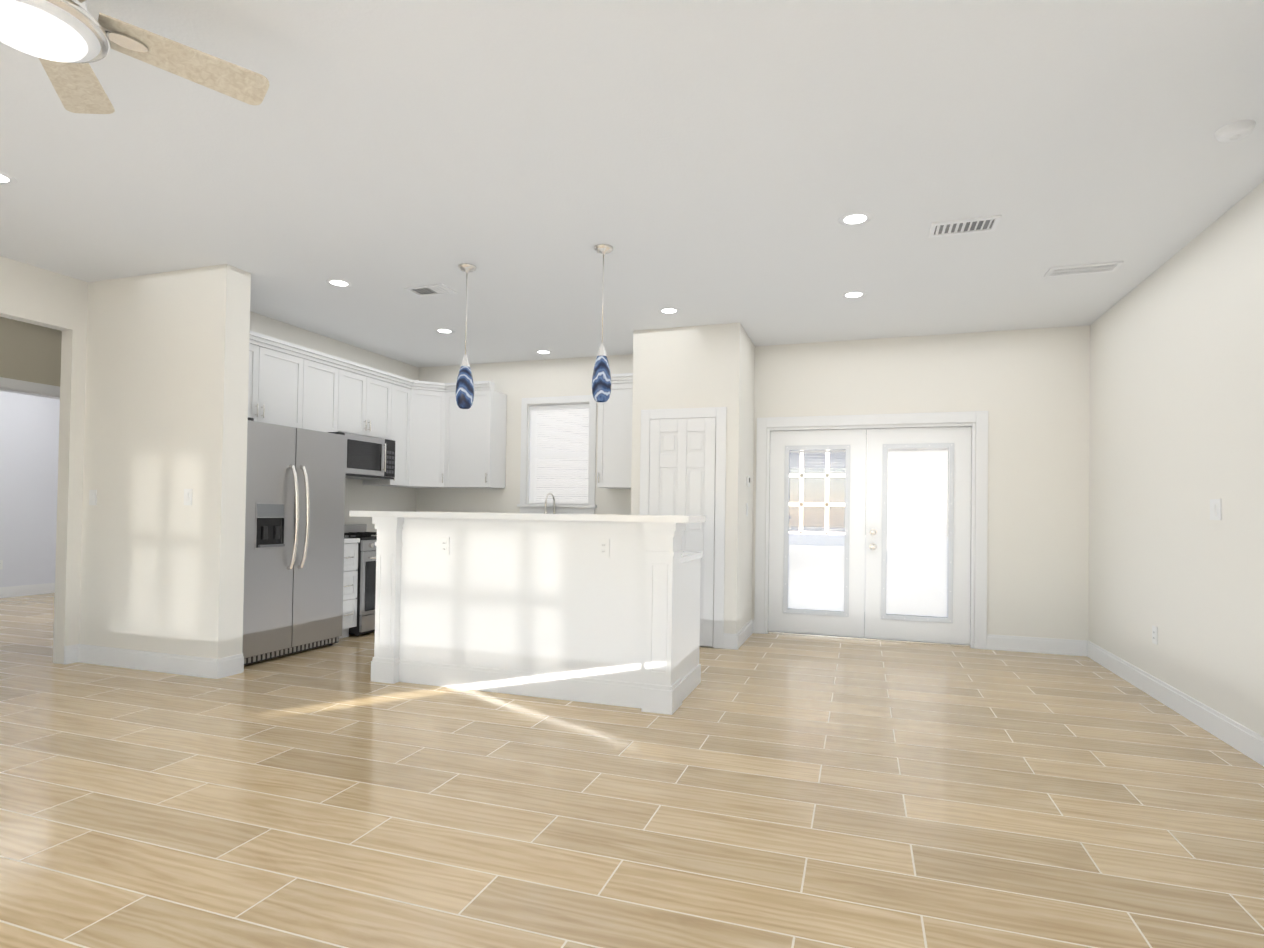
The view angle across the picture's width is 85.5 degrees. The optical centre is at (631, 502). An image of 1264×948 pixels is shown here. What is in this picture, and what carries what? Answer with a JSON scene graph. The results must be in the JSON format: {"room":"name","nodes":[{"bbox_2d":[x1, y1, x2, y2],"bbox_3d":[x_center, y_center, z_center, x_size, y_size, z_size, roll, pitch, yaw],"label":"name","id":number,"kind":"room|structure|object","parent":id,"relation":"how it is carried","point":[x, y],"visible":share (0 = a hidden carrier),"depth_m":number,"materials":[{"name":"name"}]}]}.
{"room":"empty living room","nodes":[
{"label":"empty living room","id":0,"kind":"room"},
{"bbox_2d":[0,391,59,586],"bbox_3d":[-8.730,-0.285,6.538,0.120,2.900,7.290,1,-1,19],"label":"wall","id":1,"kind":"structure","parent":0,"point":[29,438],"depth_m":8.91,"materials":[{"name":"white paint"}]},
{"bbox_2d":[0,583,54,597],"bbox_3d":[-8.685,1.098,6.496,0.016,0.135,7.050,1,-1,19],"label":"baseboard","id":2,"kind":"structure","parent":1,"relation":"attached to","point":[24,590],"depth_m":8.89,"materials":[{"name":"white wood"}]},
{"bbox_2d":[0,317,61,386],"bbox_3d":[-5.540,-0.248,5.890,0.120,2.900,6.490,1,-1,19],"label":"wall","id":3,"kind":"structure","parent":0,"point":[29,352],"depth_m":6.11,"materials":[{"name":"beige paint"}]},
{"bbox_2d":[0,377,59,398],"bbox_3d":[-5.388,0.068,6.323,0.138,2.285,1.390,1,-1,19],"label":"trim","id":4,"kind":"structure","parent":3,"relation":"attached to","point":[27,388],"depth_m":6.11,"materials":[{"name":"white"}]},
{"bbox_2d":[0,256,87,663],"bbox_3d":[-5.349,-0.302,1.961,0.120,2.900,6.920,1,-1,19],"label":"wall","id":5,"kind":"structure","parent":0,"point":[31,294],"depth_m":5.14,"materials":[{"name":"white paint"}]},
{"bbox_2d":[79,264,250,658],"bbox_3d":[-3.554,-0.230,5.113,1.520,2.900,0.200,1,-1,19],"label":"wall","id":6,"kind":"structure","parent":0,"point":[166,408],"depth_m":4.95,"materials":[{"name":"white paint"}]},
{"bbox_2d":[89,490,96,504],"bbox_3d":[-4.084,-0.037,5.174,0.075,0.118,0.012,1,-1,19],"label":"light switch","id":7,"kind":"object","parent":6,"relation":"attached to","point":[92,497],"visible":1,"depth_m":5.17,"materials":[{"name":"white plastic"}]},
{"bbox_2d":[72,644,223,678],"bbox_3d":[-3.545,1.150,4.967,1.416,0.135,0.020,1,-1,19],"label":"baseboard","id":8,"kind":"structure","parent":6,"relation":"attached to","point":[204,667],"depth_m":4.94,"materials":[{"name":"white wood"}]},
{"bbox_2d":[184,489,191,504],"bbox_3d":[-3.164,-0.038,4.866,0.075,0.118,0.012,1,-1,19],"label":"light switch","id":9,"kind":"object","parent":6,"relation":"attached to","point":[187,496],"visible":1,"depth_m":4.86,"materials":[{"name":"white plastic"}]},
{"bbox_2d":[250,311,418,531],"bbox_3d":[-3.414,-0.204,6.822,0.700,2.900,3.130,1,-1,19],"label":"wall","id":10,"kind":"structure","parent":0,"point":[359,496],"depth_m":7.25,"materials":[{"name":"white paint"}]},
{"bbox_2d":[248,339,311,428],"bbox_3d":[-3.225,-0.985,5.699,0.349,0.665,1.001,1,-1,19],"label":"upper cabinet","id":11,"kind":"object","parent":10,"relation":"attached to","point":[280,378],"depth_m":5.82,"materials":[{"name":"white wood"}]},
{"bbox_2d":[308,355,343,431],"bbox_3d":[-3.016,-0.973,6.324,0.349,0.665,0.543,1,-1,19],"label":"upper cabinet","id":12,"kind":"object","parent":10,"relation":"attached to","point":[327,376],"depth_m":6.35,"materials":[{"name":"white wood"}]},
{"bbox_2d":[344,367,387,438],"bbox_3d":[-2.834,-0.962,6.866,0.349,0.665,0.827,1,-1,19],"label":"upper cabinet","id":13,"kind":"object","parent":10,"relation":"attached to","point":[365,393],"depth_m":6.82,"materials":[{"name":"white wood"}]},
{"bbox_2d":[343,432,394,479],"bbox_3d":[-2.784,-0.454,6.869,0.457,0.410,0.754,1,-1,19],"label":"microwave","id":14,"kind":"object","parent":13,"relation":"attached to","point":[369,458],"visible":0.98,"depth_m":6.80,"materials":[{"name":"silver metal"}]},
{"bbox_2d":[363,379,411,486],"bbox_3d":[-2.640,-0.734,7.397,0.383,1.100,0.426,1,-1,19],"label":"upper cabinet","id":15,"kind":"object","parent":10,"relation":"attached to","point":[399,392],"depth_m":7.35,"materials":[{"name":"white wood"}]},
{"bbox_2d":[0,593,1263,947],"bbox_3d":[-3.415,1.242,3.039,12.650,0.100,10.650,1,-1,19],"label":"floor","id":16,"kind":"structure","parent":0,"point":[772,791],"depth_m":2.76,"materials":[{"name":"beige tile"}]},
{"bbox_2d":[242,417,345,664],"bbox_3d":[-2.994,0.304,5.624,0.807,1.862,1.055,1,-1,19],"label":"fridge","id":17,"kind":"object","parent":16,"relation":"on","point":[294,542],"visible":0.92,"depth_m":5.46,"materials":[{"name":"grey metal"}]},
{"bbox_2d":[339,543,357,638],"bbox_3d":[-2.894,0.807,6.312,0.620,0.880,0.300,1,-1,19],"label":"base cabinet","id":18,"kind":"object","parent":16,"relation":"on","point":[350,575],"depth_m":6.28,"materials":[{"name":"white wood"}]},
{"bbox_2d":[344,539,359,542],"bbox_3d":[-2.880,0.347,6.316,0.635,0.040,0.306,1,-1,19],"label":"countertop","id":19,"kind":"structure","parent":18,"relation":"on","point":[345,540],"depth_m":6.26,"materials":[{"name":"white stone"}]},
{"bbox_2d":[344,524,376,635],"bbox_3d":[-2.669,0.742,6.807,0.715,1.030,0.760,1,-1,19],"label":"range","id":20,"kind":"object","parent":16,"relation":"on","point":[366,588],"visible":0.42,"depth_m":6.42,"materials":[{"name":"grey metal"}]},
{"bbox_2d":[371,519,705,714],"bbox_3d":[-0.644,0.687,4.807,2.178,1.140,0.866,1,-1,19],"label":"kitchen island","id":21,"kind":"object","parent":16,"relation":"on","point":[598,608],"depth_m":4.44,"materials":[{"name":"white wood"}]},
{"bbox_2d":[349,511,704,522],"bbox_3d":[-0.746,0.093,4.611,2.430,0.040,0.475,1,-1,19],"label":"island countertop","id":22,"kind":"structure","parent":21,"relation":"on","point":[374,514],"depth_m":4.34,"materials":[{"name":"white stone"}]},
{"bbox_2d":[0,0,1263,367],"bbox_3d":[-3.371,-1.758,3.083,12.650,0.100,10.650,1,-1,19],"label":"ceiling","id":23,"kind":"structure","parent":0,"point":[702,162],"depth_m":3.32,"materials":[{"name":"white paint"}]},
{"bbox_2d":[0,172,16,184],"bbox_3d":[-3.324,-1.698,3.556,0.188,0.004,0.188,1,-1,19],"label":"recessed light","id":24,"kind":"object","parent":23,"relation":"in","point":[6,179],"visible":1,"depth_m":3.59,"materials":[{"name":"white plastic"}]},
{"bbox_2d":[0,0,268,113],"bbox_3d":[-1.746,-1.525,1.974,1.206,0.348,1.200,1,-1,19],"label":"ceiling fan","id":25,"kind":"object","parent":23,"relation":"hanging from","point":[66,42],"visible":1,"depth_m":2.17,"materials":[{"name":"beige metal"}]},
{"bbox_2d":[326,279,351,286],"bbox_3d":[-2.215,-1.658,5.167,0.188,0.004,0.188,1,-1,19],"label":"recessed light","id":26,"kind":"object","parent":23,"relation":"in","point":[338,282],"visible":1,"depth_m":5.16,"materials":[{"name":"white plastic"}]},
{"bbox_2d":[404,284,456,296],"bbox_3d":[-1.560,-1.643,5.295,0.340,0.012,0.200,1,-1,19],"label":"ceiling vent","id":27,"kind":"object","parent":23,"relation":"in","point":[431,290],"visible":0.98,"depth_m":5.29,"materials":[{"name":"white plastic"}]},
{"bbox_2d":[434,328,454,333],"bbox_3d":[-1.786,-1.633,6.510,0.188,0.004,0.188,1,-1,19],"label":"recessed light","id":28,"kind":"object","parent":23,"relation":"in","point":[444,330],"visible":1,"depth_m":6.50,"materials":[{"name":"white plastic"}]},
{"bbox_2d":[455,263,475,408],"bbox_3d":[-1.160,-1.153,4.772,0.128,0.994,0.128,1,-1,19],"label":"pendant light","id":29,"kind":"object","parent":23,"relation":"hanging from","point":[464,392],"visible":1,"depth_m":4.73,"materials":[{"name":"blue glass"}]},
{"bbox_2d":[535,350,551,353],"bbox_3d":[-0.946,-1.609,7.314,0.188,0.004,0.188,1,-1,19],"label":"recessed light","id":30,"kind":"object","parent":23,"relation":"in","point":[543,351],"visible":1,"depth_m":7.30,"materials":[{"name":"white plastic"}]},
{"bbox_2d":[592,244,612,401],"bbox_3d":[-0.190,-1.145,4.394,0.128,0.994,0.128,1,-1,19],"label":"pendant light","id":31,"kind":"object","parent":23,"relation":"hanging from","point":[601,383],"visible":1,"depth_m":4.35,"materials":[{"name":"blue glass"}]},
{"bbox_2d":[658,307,679,313],"bbox_3d":[0.313,-1.613,5.753,0.188,0.004,0.188,1,-1,19],"label":"recessed light","id":32,"kind":"object","parent":23,"relation":"in","point":[668,310],"visible":1,"depth_m":5.74,"materials":[{"name":"white plastic"}]},
{"bbox_2d":[841,291,866,298],"bbox_3d":[1.710,-1.600,5.264,0.188,0.004,0.188,1,-1,19],"label":"recessed light","id":33,"kind":"object","parent":23,"relation":"in","point":[852,294],"visible":1,"depth_m":5.26,"materials":[{"name":"white plastic"}]},
{"bbox_2d":[838,212,871,225],"bbox_3d":[1.280,-1.626,3.921,0.188,0.004,0.188,1,-1,19],"label":"recessed light","id":34,"kind":"object","parent":23,"relation":"in","point":[854,218],"visible":1,"depth_m":3.91,"materials":[{"name":"white plastic"}]},
{"bbox_2d":[928,215,1000,237],"bbox_3d":[1.938,-1.611,3.995,0.360,0.012,0.200,1,-1,19],"label":"ceiling vent","id":35,"kind":"object","parent":23,"relation":"in","point":[965,226],"visible":0.98,"depth_m":3.99,"materials":[{"name":"white plastic"}]},
{"bbox_2d":[1044,261,1122,277],"bbox_3d":[3.065,-1.585,4.651,0.420,0.012,0.180,1,-1,19],"label":"ceiling vent","id":36,"kind":"object","parent":23,"relation":"in","point":[1093,268],"visible":1,"depth_m":4.64,"materials":[{"name":"white plastic"}]},
{"bbox_2d":[1214,120,1255,142],"bbox_3d":[2.616,-1.602,2.966,0.136,0.040,0.136,1,-1,19],"label":"smoke detector","id":37,"kind":"object","parent":23,"relation":"attached to","point":[1235,131],"visible":1,"depth_m":2.94,"materials":[{"name":"white plastic"}]},
{"bbox_2d":[631,323,754,646],"bbox_3d":[0.610,-0.148,6.649,1.000,2.900,0.900,1,-1,19],"label":"wall","id":38,"kind":"structure","parent":0,"point":[704,366],"depth_m":6.24,"materials":[{"name":"white paint"}]},
{"bbox_2d":[649,418,715,646],"bbox_3d":[0.447,0.260,6.206,0.612,2.044,0.024,1,-1,19],"label":"pantry door","id":39,"kind":"structure","parent":38,"relation":"in","point":[682,467],"depth_m":6.17,"materials":[{"name":"white wood"}]},
{"bbox_2d":[639,407,726,648],"bbox_3d":[0.449,0.219,6.211,0.800,2.150,0.017,1,-1,19],"label":"door frame","id":40,"kind":"structure","parent":38,"relation":"attached to","point":[719,414],"depth_m":6.10,"materials":[{"name":"white wood"}]},
{"bbox_2d":[732,619,753,649],"bbox_3d":[1.075,1.239,6.457,0.030,0.135,0.916,1,-1,19],"label":"baseboard","id":41,"kind":"structure","parent":38,"relation":"attached to","point":[738,639],"depth_m":6.31,"materials":[{"name":"white wood"}]},
{"bbox_2d":[746,476,749,486],"bbox_3d":[1.115,-0.202,6.543,0.024,0.100,0.090,1,-1,19],"label":"thermostat","id":42,"kind":"object","parent":38,"relation":"attached to","point":[748,482],"visible":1,"depth_m":6.50,"materials":[{"name":"white plastic"}]},
{"bbox_2d":[416,325,1089,640],"bbox_3d":[0.459,-0.141,7.253,7.770,2.900,0.150,1,-1,19],"label":"wall","id":43,"kind":"structure","parent":0,"point":[1028,390],"depth_m":6.23,"materials":[{"name":"white paint"}]},
{"bbox_2d":[408,383,455,487],"bbox_3d":[-2.363,-0.725,7.777,0.666,1.100,0.663,1,-1,19],"label":"upper cabinet","id":44,"kind":"object","parent":43,"relation":"attached to","point":[437,434],"depth_m":7.60,"materials":[{"name":"white wood"}]},
{"bbox_2d":[448,383,506,487],"bbox_3d":[-1.798,-0.717,7.736,0.627,1.100,0.382,1,-1,19],"label":"upper cabinet","id":45,"kind":"object","parent":43,"relation":"attached to","point":[476,434],"depth_m":7.59,"materials":[{"name":"white wood"}]},
{"bbox_2d":[517,395,596,513],"bbox_3d":[-0.809,-0.526,7.661,0.950,1.305,0.195,1,-1,19],"label":"kitchen window","id":46,"kind":"structure","parent":43,"relation":"in","point":[547,456],"depth_m":7.63,"materials":[{"name":"white"}]},
{"bbox_2d":[529,404,588,504],"bbox_3d":[-0.813,-0.533,7.647,0.730,1.114,0.035,1,-1,19],"label":"window blind","id":47,"kind":"object","parent":46,"relation":"attached to","point":[549,410],"visible":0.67,"depth_m":7.64,"materials":[{"name":"white plastic"}]},
{"bbox_2d":[597,379,632,488],"bbox_3d":[-0.038,-0.700,7.162,0.555,1.100,0.351,1,-1,19],"label":"upper cabinet","id":48,"kind":"object","parent":43,"relation":"attached to","point":[614,451],"depth_m":7.03,"materials":[{"name":"white wood"}]},
{"bbox_2d":[768,426,970,644],"bbox_3d":[2.252,0.296,6.589,1.836,2.015,0.113,1,-1,19],"label":"french door","id":49,"kind":"structure","parent":43,"relation":"in","point":[862,593],"depth_m":6.56,"materials":[{"name":"white wood"}]},
{"bbox_2d":[754,411,987,648],"bbox_3d":[2.266,0.241,6.630,2.100,2.170,0.168,1,-1,19],"label":"door frame","id":50,"kind":"structure","parent":43,"relation":"attached to","point":[978,421],"depth_m":6.47,"materials":[{"name":"white wood"}]},
{"bbox_2d":[987,634,1083,655],"bbox_3d":[3.579,1.270,6.092,0.770,0.135,0.016,1,-1,19],"label":"baseboard","id":51,"kind":"structure","parent":43,"relation":"attached to","point":[994,642],"depth_m":6.08,"materials":[{"name":"white wood"}]},
{"bbox_2d":[1089,181,1263,736],"bbox_3d":[3.384,-0.147,3.946,0.120,2.900,4.260,1,-1,19],"label":"wall","id":52,"kind":"structure","parent":0,"point":[1176,440],"depth_m":4.17,"materials":[{"name":"white paint"}]},
{"bbox_2d":[1152,625,1157,644],"bbox_3d":[3.530,0.895,4.616,0.009,0.118,0.075,1,-1,19],"label":"outlet","id":53,"kind":"object","parent":52,"relation":"attached to","point":[1154,634],"visible":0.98,"depth_m":4.61,"materials":[{"name":"white plastic"}]},
{"bbox_2d":[1084,640,1263,765],"bbox_3d":[3.300,1.235,3.948,0.016,0.135,4.260,1,-1,19],"label":"baseboard","id":54,"kind":"structure","parent":52,"relation":"attached to","point":[1246,741],"depth_m":4.13,"materials":[{"name":"white wood"}]},
{"bbox_2d":[1210,499,1221,519],"bbox_3d":[3.277,0.040,3.841,0.012,0.118,0.120,1,-1,19],"label":"light switch","id":55,"kind":"object","parent":52,"relation":"attached to","point":[1215,509],"visible":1,"depth_m":3.83,"materials":[{"name":"white plastic"}]},
{"label":"outside","id":56,"kind":"structure","parent":0,"visible":0},
{"bbox_2d":[536,410,948,616],"bbox_3d":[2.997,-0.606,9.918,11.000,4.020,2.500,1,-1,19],"label":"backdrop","id":57,"kind":"structure","parent":56,"point":[807,496],"depth_m":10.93,"materials":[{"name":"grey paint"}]},
{"bbox_2d":[790,608,945,635],"bbox_3d":[2.859,1.470,11.137,14.000,0.100,8.800,1,-1,19],"label":"ground","id":58,"kind":"structure","parent":56,"point":[864,618],"depth_m":8.39,"materials":[{"name":"grey"}]}
]}

